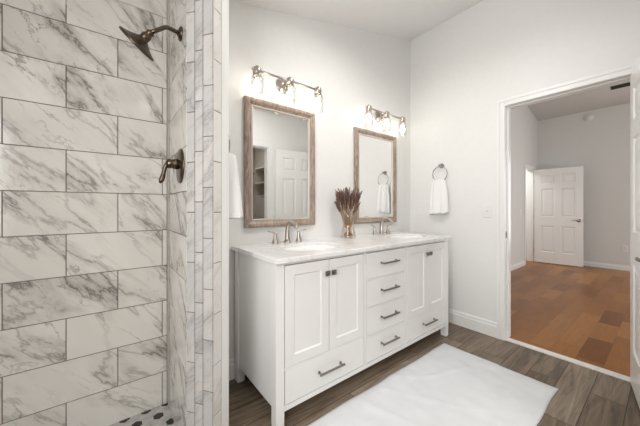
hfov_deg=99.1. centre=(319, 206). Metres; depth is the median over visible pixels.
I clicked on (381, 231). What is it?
faucet
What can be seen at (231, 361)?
baseboard
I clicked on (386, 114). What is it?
shade
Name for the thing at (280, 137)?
mirror glass
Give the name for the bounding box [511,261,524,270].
baseboard
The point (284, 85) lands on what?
vanity light
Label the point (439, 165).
towel ring
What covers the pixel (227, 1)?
wall partition
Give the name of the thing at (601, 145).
wall
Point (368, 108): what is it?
shade
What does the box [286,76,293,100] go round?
shade
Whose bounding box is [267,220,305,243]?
faucet
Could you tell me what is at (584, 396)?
floor
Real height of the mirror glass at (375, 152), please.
0.794 m
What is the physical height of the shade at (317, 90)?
0.207 m
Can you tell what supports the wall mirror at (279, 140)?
attached to the wall at (354, 69)
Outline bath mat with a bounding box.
[307,343,557,425]
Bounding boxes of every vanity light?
[251,65,321,108]
[365,105,405,132]
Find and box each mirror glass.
[253,107,307,218]
[359,135,391,216]
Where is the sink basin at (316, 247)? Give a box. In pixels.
[284,245,334,263]
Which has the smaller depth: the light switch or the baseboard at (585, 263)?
the light switch
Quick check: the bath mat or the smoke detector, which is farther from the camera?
the smoke detector
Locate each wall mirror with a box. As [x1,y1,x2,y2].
[244,95,314,227]
[354,127,396,223]
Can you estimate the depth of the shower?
1.25 m
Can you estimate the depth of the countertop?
1.88 m
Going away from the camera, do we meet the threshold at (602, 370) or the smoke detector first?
the threshold at (602, 370)
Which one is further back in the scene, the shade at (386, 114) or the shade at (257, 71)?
the shade at (386, 114)
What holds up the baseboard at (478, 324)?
attached to the wall at (491, 51)
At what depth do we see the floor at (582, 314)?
3.03 m
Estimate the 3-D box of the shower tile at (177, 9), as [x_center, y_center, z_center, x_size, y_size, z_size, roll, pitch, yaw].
[-0.757,-0.065,1.444,0.006,2.490,0.472,0,0,-38]
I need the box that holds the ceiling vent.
[611,82,629,89]
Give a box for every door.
[534,166,583,266]
[630,56,639,408]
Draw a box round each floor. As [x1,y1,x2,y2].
[109,322,639,425]
[509,258,629,376]
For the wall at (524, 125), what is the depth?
5.31 m
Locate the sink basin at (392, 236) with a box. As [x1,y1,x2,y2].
[391,236,420,245]
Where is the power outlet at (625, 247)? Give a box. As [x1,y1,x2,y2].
[623,245,627,251]
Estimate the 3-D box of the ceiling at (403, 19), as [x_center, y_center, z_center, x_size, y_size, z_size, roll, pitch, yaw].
[0.603,-1.508,0.660,3.863,1.050,6.500,0,0,-38]
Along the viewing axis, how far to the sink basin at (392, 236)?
2.67 m
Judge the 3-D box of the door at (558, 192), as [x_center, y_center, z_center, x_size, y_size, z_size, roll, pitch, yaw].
[4.834,0.185,5.549,0.146,1.945,0.768,0,0,-44]
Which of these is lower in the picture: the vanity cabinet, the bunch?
the vanity cabinet
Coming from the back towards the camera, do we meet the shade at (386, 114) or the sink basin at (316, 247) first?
the shade at (386, 114)
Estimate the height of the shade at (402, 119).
0.207 m
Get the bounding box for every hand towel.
[229,153,242,218]
[430,179,448,214]
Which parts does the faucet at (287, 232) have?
handle, spout, handle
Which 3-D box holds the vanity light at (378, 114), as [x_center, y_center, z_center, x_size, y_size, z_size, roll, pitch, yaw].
[0.644,-0.869,2.741,0.614,0.238,0.150,0,0,-38]
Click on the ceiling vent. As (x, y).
(628, 83)
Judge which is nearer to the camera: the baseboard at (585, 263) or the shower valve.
the shower valve
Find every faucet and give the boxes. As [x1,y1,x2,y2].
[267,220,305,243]
[371,217,393,234]
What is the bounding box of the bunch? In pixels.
[334,186,361,236]
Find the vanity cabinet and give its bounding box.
[235,240,447,425]
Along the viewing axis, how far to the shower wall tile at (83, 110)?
1.39 m
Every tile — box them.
[0,0,166,425]
[168,0,186,425]
[187,0,220,425]
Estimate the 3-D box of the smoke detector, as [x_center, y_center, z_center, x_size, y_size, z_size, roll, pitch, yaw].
[5.304,-1.768,5.386,0.044,0.146,0.145,0,0,-38]
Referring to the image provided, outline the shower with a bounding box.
[119,25,182,61]
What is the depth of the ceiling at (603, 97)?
5.21 m
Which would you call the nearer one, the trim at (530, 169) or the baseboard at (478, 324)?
the baseboard at (478, 324)
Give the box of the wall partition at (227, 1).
[226,0,228,425]
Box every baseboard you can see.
[229,358,234,380]
[448,308,496,337]
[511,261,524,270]
[583,261,629,270]
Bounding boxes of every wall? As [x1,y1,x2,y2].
[66,0,409,402]
[410,0,639,321]
[511,106,537,264]
[526,103,629,265]
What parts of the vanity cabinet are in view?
leg, leg, door, drawer, handle, door, drawer, drawer, drawer, drawer, handle, handle, handle, handle, door, drawer, handle, door, leg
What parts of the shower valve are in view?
lever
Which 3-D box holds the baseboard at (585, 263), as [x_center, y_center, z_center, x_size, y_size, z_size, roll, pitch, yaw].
[5.412,1.125,5.272,0.014,0.090,1.916,0,0,-38]
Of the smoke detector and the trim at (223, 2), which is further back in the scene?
the smoke detector
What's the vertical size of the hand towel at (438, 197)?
0.372 m
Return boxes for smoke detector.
[584,114,593,120]
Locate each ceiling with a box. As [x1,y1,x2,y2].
[229,0,482,39]
[528,81,629,120]
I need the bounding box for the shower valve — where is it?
[159,149,184,182]
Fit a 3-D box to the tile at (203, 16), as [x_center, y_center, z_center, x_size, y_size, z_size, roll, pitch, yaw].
[-0.536,-0.076,1.263,0.146,2.493,0.057,0,0,16]
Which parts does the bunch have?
flower stem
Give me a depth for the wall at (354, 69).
2.36 m
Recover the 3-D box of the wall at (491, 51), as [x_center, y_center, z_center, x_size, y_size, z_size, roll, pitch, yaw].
[2.369,-0.389,1.537,0.120,3.118,4.410,0,0,-38]
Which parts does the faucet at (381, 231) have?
spout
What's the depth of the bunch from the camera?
2.33 m
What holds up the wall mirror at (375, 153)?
attached to the wall at (354, 69)
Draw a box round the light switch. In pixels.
[483,205,490,216]
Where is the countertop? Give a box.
[232,231,451,264]
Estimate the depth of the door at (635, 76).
1.68 m
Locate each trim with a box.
[221,0,225,425]
[497,63,635,340]
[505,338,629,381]
[524,164,534,264]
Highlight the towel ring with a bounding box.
[432,164,447,179]

